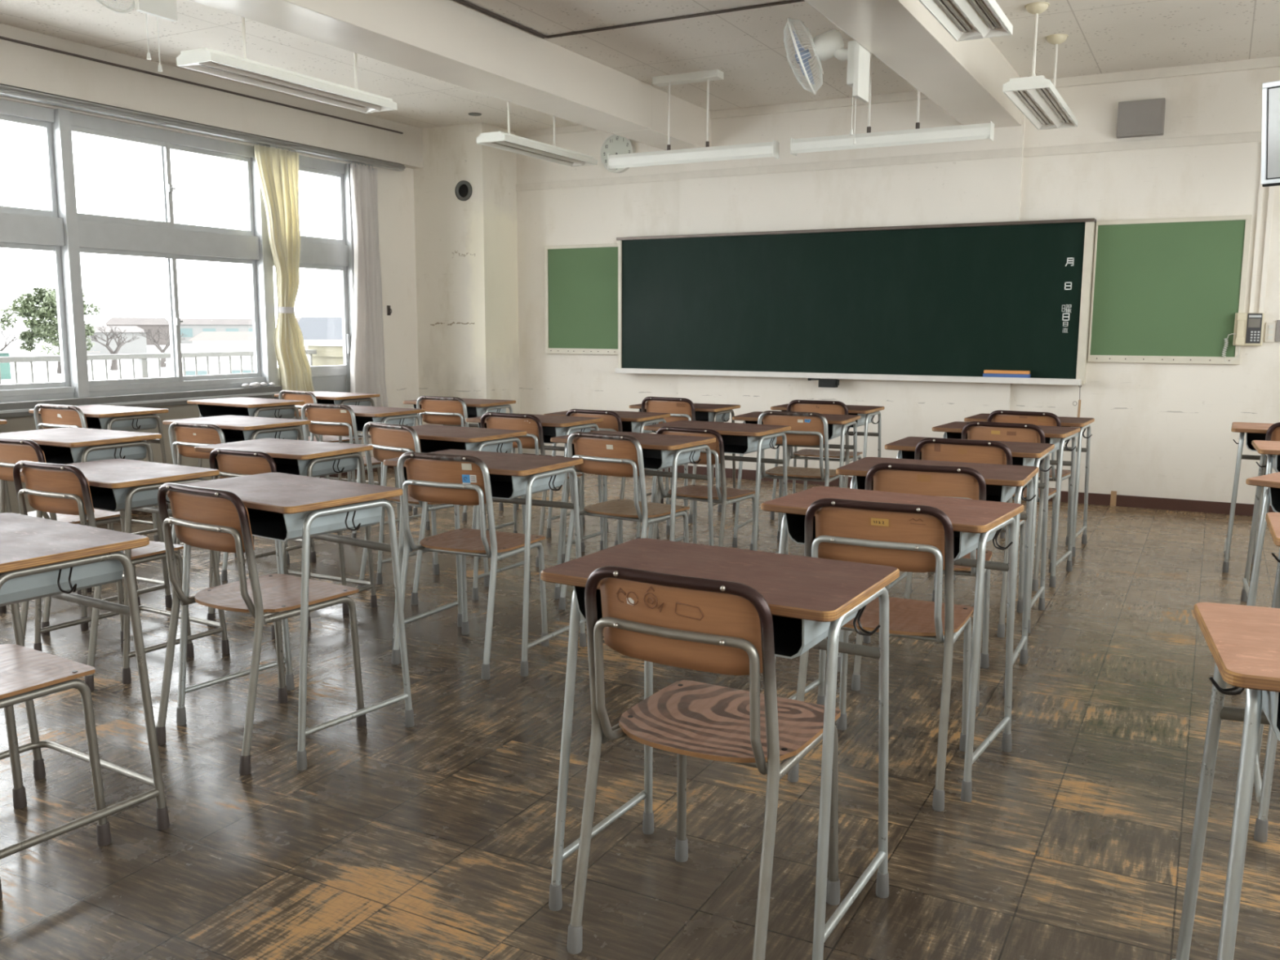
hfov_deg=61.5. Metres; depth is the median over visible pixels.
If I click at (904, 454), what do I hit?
tray
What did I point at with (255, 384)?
cleaning cloth
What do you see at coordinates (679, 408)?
chair
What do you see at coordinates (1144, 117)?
wall speaker
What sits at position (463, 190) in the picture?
vent hole
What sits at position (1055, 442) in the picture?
tray
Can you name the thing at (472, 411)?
tray
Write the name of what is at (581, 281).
board
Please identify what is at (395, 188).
wall
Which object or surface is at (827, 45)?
wall fan
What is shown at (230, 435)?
tray
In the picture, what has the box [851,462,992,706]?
chair
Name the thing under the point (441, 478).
chair
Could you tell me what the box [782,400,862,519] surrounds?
chair
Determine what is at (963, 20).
pendant lamp
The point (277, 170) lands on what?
curtain
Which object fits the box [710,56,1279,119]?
trim
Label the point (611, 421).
chair
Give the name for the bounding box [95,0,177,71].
wall fan
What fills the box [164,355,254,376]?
building
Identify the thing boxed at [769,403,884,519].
student desk
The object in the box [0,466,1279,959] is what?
floor
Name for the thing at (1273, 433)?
chair
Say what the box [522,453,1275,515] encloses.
baseboard
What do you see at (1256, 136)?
trim
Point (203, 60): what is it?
pendant lamp
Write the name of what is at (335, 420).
chair
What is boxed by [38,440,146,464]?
tray
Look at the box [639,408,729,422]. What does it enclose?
tray
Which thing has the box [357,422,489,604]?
chair
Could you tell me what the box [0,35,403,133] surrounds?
cable conduit
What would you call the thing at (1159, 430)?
wall
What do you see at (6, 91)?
rail
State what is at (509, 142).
pendant lamp
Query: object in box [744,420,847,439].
tray
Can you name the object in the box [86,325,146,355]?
building
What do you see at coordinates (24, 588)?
tray
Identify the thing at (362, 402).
tray
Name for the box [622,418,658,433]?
tray
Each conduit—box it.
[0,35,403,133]
[1248,168,1263,312]
[1258,186,1274,312]
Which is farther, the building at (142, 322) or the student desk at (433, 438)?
the building at (142, 322)
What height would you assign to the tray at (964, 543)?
0.089 m
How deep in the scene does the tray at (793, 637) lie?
2.01 m
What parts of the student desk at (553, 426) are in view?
leg, leg, leg, leg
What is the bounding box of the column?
[413,122,519,453]
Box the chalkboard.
[615,217,1096,385]
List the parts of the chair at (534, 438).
backrest, frame, rail, leg, seat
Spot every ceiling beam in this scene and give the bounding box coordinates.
[0,22,422,168]
[190,0,711,150]
[804,0,1022,128]
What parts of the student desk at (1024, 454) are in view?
leg, leg, leg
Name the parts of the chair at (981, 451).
leg, frame, backrest, leg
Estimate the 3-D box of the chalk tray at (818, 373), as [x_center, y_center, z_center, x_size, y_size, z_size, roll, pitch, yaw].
[1.355,-0.762,7.851,3.470,0.040,0.105,5,9,28]
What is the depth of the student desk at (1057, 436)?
5.04 m
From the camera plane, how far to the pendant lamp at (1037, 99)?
5.75 m
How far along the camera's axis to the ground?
104.88 m
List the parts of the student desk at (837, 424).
leg, leg, leg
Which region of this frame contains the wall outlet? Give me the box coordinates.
[1110,490,1116,506]
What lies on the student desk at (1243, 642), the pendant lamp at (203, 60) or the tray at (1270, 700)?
the tray at (1270, 700)
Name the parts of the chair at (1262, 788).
leg, leg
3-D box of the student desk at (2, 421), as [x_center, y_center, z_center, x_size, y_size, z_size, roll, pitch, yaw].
[-3.470,0.053,5.346,0.600,0.700,0.432,5,9,28]
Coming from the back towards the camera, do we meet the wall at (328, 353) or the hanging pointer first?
the wall at (328, 353)
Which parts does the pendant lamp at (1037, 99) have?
rod, rod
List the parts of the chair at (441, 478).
leg, backrest, frame, rail, seat, leg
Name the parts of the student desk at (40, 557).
leg, leg, foot rail, leg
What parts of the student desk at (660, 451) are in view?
leg, leg, leg, leg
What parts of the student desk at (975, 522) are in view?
leg, leg, leg, leg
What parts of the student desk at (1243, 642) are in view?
leg, leg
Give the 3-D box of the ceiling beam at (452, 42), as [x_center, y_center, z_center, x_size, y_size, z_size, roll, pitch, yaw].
[-1.774,-2.073,4.160,0.345,0.285,9.307,5,9,28]
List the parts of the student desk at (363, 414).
leg, leg, leg, leg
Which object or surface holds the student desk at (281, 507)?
on the floor
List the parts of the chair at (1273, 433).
leg, frame, backrest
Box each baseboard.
[131,464,393,511]
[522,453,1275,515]
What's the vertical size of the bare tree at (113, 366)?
4.190 m
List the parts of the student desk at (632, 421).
leg, leg, leg, leg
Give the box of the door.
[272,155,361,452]
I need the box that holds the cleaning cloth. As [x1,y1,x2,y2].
[241,382,275,387]
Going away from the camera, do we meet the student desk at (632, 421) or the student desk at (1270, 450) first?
the student desk at (1270, 450)
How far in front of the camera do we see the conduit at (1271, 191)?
6.55 m
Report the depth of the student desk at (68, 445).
4.31 m
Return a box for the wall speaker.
[1115,97,1165,138]
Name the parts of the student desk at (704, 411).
foot rail, leg, leg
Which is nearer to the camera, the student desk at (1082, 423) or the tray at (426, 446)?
the tray at (426, 446)
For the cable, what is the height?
0.015 m
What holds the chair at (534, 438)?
on the floor
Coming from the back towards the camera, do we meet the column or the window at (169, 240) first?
the column
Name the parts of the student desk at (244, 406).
leg, leg, leg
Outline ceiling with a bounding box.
[0,0,1279,131]
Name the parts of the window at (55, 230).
sash, sash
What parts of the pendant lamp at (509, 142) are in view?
rod, rod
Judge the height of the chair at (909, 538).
0.745 m
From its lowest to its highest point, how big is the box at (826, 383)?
0.065 m
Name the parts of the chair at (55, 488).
leg, rail, frame, backrest, leg, seat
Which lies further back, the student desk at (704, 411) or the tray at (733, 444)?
the student desk at (704, 411)
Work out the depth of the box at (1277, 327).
6.57 m
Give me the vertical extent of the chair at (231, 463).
0.700 m
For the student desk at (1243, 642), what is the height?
0.730 m
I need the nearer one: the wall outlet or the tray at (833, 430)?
the tray at (833, 430)
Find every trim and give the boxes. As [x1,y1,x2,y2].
[0,386,282,417]
[0,391,279,413]
[515,124,598,137]
[515,131,1262,191]
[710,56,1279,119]
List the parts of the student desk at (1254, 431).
leg, leg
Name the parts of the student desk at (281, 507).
leg, leg, leg, leg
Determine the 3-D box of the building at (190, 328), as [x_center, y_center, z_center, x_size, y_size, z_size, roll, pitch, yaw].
[-94.590,-33.646,242.898,19.871,5.600,6.800,-3,9,-21]
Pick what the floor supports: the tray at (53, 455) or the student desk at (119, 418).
the student desk at (119, 418)
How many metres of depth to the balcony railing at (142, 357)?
8.38 m
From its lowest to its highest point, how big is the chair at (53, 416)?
0.770 m
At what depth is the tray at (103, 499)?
3.59 m
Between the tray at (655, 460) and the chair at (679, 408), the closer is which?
the tray at (655, 460)
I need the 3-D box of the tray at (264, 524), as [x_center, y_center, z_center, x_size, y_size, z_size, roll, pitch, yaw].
[-1.027,0.085,3.080,0.476,0.089,0.333,6,10,35]
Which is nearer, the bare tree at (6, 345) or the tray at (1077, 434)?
the tray at (1077, 434)
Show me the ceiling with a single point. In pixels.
(1105, 36)
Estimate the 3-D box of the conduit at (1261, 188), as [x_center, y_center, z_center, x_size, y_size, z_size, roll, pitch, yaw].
[3.768,-1.537,6.564,0.022,1.025,0.018,5,9,28]
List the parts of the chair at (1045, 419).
frame, backrest, rail, seat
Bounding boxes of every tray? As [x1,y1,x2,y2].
[0,550,123,606]
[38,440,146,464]
[85,413,156,431]
[89,477,202,511]
[197,404,294,418]
[209,453,357,477]
[221,425,297,443]
[246,498,382,541]
[283,397,370,406]
[355,413,413,431]
[403,466,564,499]
[413,404,506,417]
[419,437,512,453]
[477,422,591,444]
[564,443,700,470]
[573,586,857,658]
[615,368,1081,385]
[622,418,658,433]
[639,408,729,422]
[660,431,777,454]
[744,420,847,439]
[781,410,872,427]
[784,512,995,560]
[855,475,1016,502]
[900,450,1035,466]
[946,431,1061,453]
[1061,426,1079,443]
[1245,432,1271,451]
[1262,690,1279,740]
[1268,487,1279,512]
[1271,454,1279,472]
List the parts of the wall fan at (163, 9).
pull cord, pull cord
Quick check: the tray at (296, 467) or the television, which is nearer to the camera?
the tray at (296, 467)
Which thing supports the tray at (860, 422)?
on the student desk at (867, 413)
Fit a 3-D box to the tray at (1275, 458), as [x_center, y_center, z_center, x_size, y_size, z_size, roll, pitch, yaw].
[2.780,-0.062,4.273,0.476,0.089,0.333,4,9,25]
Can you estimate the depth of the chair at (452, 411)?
6.54 m
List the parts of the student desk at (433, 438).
leg, leg, leg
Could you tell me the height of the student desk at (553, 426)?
0.700 m
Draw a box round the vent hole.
[454,180,472,200]
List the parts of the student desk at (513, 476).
leg, leg, leg, leg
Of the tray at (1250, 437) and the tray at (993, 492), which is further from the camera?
the tray at (1250, 437)
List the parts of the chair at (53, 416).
rail, frame, backrest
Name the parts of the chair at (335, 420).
backrest, frame, rail, leg, seat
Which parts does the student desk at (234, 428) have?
leg, foot rail, leg, leg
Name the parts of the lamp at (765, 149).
rod, ceiling plate, lamp shade, rod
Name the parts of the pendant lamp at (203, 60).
rod, rod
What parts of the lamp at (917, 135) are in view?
rod, lamp shade, rod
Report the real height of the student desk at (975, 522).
0.700 m
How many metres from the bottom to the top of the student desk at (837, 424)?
0.700 m
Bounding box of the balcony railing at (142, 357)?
[0,349,316,384]
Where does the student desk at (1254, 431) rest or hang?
on the floor
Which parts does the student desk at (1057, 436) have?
leg, leg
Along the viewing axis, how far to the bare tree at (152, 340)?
105.73 m
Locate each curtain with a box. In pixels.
[253,143,314,399]
[350,161,388,407]
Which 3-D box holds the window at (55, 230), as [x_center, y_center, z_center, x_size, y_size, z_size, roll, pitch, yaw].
[-3.714,-1.195,5.767,0.112,1.750,1.470,5,9,28]
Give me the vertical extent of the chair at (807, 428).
0.745 m
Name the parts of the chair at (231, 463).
leg, rail, backrest, frame, leg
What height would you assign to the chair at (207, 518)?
0.745 m
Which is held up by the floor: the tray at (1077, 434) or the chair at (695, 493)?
the chair at (695, 493)
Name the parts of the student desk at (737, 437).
leg, leg, leg, leg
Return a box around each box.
[807,377,839,387]
[1275,320,1279,341]
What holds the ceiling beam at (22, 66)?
attached to the ceiling
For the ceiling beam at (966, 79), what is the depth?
5.43 m
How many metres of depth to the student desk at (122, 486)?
3.69 m
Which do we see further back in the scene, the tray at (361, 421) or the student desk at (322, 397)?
the student desk at (322, 397)
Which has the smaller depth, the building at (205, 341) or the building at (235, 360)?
the building at (235, 360)
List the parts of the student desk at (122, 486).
leg, leg, foot rail, leg, leg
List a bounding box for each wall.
[0,95,418,513]
[304,341,343,366]
[515,66,1279,505]
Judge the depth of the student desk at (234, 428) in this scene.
5.19 m
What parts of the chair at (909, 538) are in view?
leg, rail, frame, backrest, seat, leg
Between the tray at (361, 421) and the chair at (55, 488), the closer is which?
the chair at (55, 488)
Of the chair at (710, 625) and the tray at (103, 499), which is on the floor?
the chair at (710, 625)
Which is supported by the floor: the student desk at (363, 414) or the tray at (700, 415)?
the student desk at (363, 414)
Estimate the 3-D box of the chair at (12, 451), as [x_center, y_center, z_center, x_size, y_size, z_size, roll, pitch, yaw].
[-2.335,0.184,4.315,0.399,0.740,0.442,4,9,27]
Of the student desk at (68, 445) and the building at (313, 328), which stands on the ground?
the building at (313, 328)
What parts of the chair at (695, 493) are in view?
leg, backrest, frame, rail, seat, leg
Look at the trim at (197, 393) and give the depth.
6.74 m
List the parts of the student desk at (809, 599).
leg, leg, leg, leg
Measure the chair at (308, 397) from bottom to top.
0.745 m
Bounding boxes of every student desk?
[0,419,11,512]
[0,426,172,630]
[0,512,169,900]
[20,458,230,684]
[28,404,176,544]
[158,472,414,770]
[162,415,316,577]
[186,396,304,467]
[194,438,377,630]
[274,391,380,485]
[298,404,430,541]
[368,424,531,599]
[383,448,586,676]
[403,398,519,515]
[465,413,603,563]
[540,537,899,959]
[543,409,670,538]
[550,430,715,599]
[629,403,740,511]
[644,420,791,554]
[732,411,860,547]
[760,486,1023,802]
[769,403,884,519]
[835,457,1038,697]
[884,436,1054,633]
[932,421,1080,587]
[964,413,1094,556]
[1171,602,1279,959]
[1222,422,1273,573]
[1231,471,1279,694]
[1240,440,1279,606]
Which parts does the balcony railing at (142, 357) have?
rail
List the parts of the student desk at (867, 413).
leg, leg, leg, leg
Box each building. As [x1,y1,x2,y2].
[0,351,14,379]
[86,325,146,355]
[103,317,169,345]
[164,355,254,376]
[180,318,253,343]
[189,331,253,356]
[297,316,342,344]
[304,340,323,364]
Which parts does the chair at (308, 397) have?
backrest, frame, rail, seat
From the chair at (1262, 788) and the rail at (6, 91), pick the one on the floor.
the chair at (1262, 788)
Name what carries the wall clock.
attached to the wall at (1159, 430)
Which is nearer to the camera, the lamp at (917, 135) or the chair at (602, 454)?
the chair at (602, 454)
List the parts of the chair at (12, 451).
backrest, rail, frame, leg, seat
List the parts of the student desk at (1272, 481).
leg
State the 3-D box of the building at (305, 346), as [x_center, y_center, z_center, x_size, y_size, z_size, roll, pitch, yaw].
[-26.439,-10.007,88.630,3.506,2.900,6.800,-2,8,-16]
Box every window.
[0,98,89,402]
[70,111,278,396]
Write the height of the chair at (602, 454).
0.745 m
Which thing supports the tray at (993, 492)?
on the student desk at (1002, 481)
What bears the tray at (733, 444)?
on the student desk at (737, 437)
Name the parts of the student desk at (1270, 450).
leg, leg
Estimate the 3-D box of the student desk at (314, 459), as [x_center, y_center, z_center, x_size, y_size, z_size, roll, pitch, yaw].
[-1.434,0.199,4.420,0.600,0.685,0.432,4,9,27]
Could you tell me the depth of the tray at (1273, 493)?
3.39 m
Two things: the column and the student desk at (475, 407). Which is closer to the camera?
the student desk at (475, 407)
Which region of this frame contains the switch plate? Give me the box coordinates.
[1264,322,1276,342]
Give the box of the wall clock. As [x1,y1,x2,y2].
[600,133,635,173]
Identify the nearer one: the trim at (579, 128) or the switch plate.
the switch plate
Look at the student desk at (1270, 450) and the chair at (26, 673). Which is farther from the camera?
the student desk at (1270, 450)
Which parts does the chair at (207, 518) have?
leg, frame, backrest, rail, leg, seat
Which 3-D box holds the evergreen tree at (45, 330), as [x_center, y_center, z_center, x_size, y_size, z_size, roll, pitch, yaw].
[-49.647,-12.809,91.555,8.852,7.528,8.089,5,9,28]
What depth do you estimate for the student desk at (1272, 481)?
3.41 m
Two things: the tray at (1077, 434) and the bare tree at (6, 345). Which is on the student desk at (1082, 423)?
the tray at (1077, 434)
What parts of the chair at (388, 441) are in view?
leg, backrest, frame, rail, seat, leg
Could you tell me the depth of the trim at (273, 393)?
6.86 m
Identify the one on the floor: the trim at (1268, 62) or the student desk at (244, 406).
the student desk at (244, 406)
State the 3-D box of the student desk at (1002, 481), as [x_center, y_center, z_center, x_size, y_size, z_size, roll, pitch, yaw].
[1.016,0.305,3.687,0.615,0.700,0.419,4,9,27]
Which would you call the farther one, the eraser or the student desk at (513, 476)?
the eraser
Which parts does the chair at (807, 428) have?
leg, rail, backrest, frame, seat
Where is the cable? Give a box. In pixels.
[453,0,804,38]
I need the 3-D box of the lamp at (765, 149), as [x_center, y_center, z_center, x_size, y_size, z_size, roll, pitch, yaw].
[0.328,-2.324,6.938,1.178,0.560,0.102,5,9,28]
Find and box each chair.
[0,437,140,635]
[0,644,111,846]
[13,460,194,690]
[33,404,159,542]
[155,483,366,775]
[167,422,289,581]
[207,448,349,638]
[279,390,361,479]
[301,403,399,538]
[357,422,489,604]
[391,452,549,679]
[413,395,503,520]
[478,412,584,567]
[558,431,689,609]
[565,408,658,545]
[566,565,840,959]
[641,396,721,522]
[652,426,755,546]
[750,410,844,558]
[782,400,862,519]
[787,497,973,811]
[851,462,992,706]
[904,437,1025,637]
[953,421,1056,591]
[976,409,1071,559]
[1249,422,1279,579]
[1253,512,1279,842]
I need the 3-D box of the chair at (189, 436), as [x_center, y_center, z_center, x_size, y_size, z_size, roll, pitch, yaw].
[-1.990,0.070,5.188,0.388,0.720,0.430,4,9,27]
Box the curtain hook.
[386,305,391,315]
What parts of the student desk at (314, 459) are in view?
leg, foot rail, leg, leg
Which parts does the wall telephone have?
coiled cord, plate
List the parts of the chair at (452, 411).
rail, backrest, frame, leg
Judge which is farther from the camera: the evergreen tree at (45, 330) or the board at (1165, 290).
the evergreen tree at (45, 330)
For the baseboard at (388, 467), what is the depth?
8.46 m
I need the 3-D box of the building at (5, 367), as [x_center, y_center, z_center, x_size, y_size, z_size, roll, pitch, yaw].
[-50.749,-8.937,83.401,4.085,2.100,6.800,-5,9,-31]
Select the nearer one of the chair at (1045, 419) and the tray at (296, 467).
the tray at (296, 467)
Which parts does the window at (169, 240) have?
sash, sash, sash, sash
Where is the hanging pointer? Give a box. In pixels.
[1072,385,1081,417]
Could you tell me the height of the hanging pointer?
0.340 m
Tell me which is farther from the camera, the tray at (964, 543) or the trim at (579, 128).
the trim at (579, 128)
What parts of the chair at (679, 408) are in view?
frame, backrest, rail, leg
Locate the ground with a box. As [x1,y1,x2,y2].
[0,334,278,384]
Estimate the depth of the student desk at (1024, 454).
4.34 m
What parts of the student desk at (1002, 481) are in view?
leg, leg, leg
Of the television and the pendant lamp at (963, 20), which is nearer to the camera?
the pendant lamp at (963, 20)
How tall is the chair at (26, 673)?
0.745 m
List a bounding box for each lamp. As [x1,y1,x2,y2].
[176,17,397,113]
[475,101,597,166]
[607,69,778,170]
[790,53,994,155]
[918,0,1013,41]
[1002,1,1078,129]
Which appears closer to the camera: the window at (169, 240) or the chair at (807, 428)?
the chair at (807, 428)
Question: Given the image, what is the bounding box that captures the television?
[1261,80,1279,186]
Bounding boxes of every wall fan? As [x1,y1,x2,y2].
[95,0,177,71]
[783,17,870,144]
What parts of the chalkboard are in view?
frame, rail, frame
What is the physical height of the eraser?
0.052 m
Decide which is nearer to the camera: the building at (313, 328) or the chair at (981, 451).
the chair at (981, 451)
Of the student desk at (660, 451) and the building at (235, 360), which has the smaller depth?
the student desk at (660, 451)
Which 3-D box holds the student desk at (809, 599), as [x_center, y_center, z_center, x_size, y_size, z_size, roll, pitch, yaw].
[0.169,0.520,2.158,0.615,0.700,0.419,5,9,30]
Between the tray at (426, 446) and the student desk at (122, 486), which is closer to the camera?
the student desk at (122, 486)
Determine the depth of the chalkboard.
7.68 m
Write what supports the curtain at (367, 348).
hanging from the rail at (6, 91)
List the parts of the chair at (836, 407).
leg, backrest, rail, frame, seat, leg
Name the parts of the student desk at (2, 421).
leg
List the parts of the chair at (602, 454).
leg, backrest, frame, rail, seat, leg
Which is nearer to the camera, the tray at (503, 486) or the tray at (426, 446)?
the tray at (503, 486)
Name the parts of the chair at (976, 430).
backrest, frame, seat, leg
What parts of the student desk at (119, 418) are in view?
leg, foot rail, leg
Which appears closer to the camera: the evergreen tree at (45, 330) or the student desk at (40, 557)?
the student desk at (40, 557)
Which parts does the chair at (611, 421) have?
leg, backrest, rail, frame, leg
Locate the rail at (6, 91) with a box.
[0,84,405,171]
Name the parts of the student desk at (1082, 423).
leg, leg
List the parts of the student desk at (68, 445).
leg, leg, foot rail, leg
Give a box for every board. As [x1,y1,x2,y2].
[544,243,617,354]
[1087,214,1251,364]
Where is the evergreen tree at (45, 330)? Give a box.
[0,286,101,373]
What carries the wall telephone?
attached to the wall at (1159, 430)
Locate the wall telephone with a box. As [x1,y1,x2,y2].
[1222,312,1264,362]
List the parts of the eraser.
handle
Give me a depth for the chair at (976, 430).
4.85 m
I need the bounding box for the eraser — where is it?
[982,369,1030,377]
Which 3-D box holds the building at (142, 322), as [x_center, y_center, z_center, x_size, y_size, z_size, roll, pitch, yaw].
[-101.684,-30.190,218.551,12.597,5.600,6.800,-4,9,-25]
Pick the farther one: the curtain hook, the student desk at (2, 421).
the curtain hook
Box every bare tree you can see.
[0,330,19,351]
[87,324,139,370]
[138,325,186,367]
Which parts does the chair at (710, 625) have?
leg, rail, backrest, frame, seat, leg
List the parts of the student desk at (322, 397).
leg, foot rail, leg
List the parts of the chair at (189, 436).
leg, rail, frame, backrest, leg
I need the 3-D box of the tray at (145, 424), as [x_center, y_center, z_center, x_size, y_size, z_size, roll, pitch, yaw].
[-2.834,-0.308,5.645,0.476,0.089,0.333,5,9,28]
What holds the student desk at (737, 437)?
on the floor
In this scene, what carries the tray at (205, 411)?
on the student desk at (244, 406)
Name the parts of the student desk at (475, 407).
leg, leg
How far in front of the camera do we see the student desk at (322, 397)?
7.20 m
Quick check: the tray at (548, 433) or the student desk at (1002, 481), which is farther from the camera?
the tray at (548, 433)
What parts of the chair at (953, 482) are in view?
leg, frame, backrest, rail, seat, leg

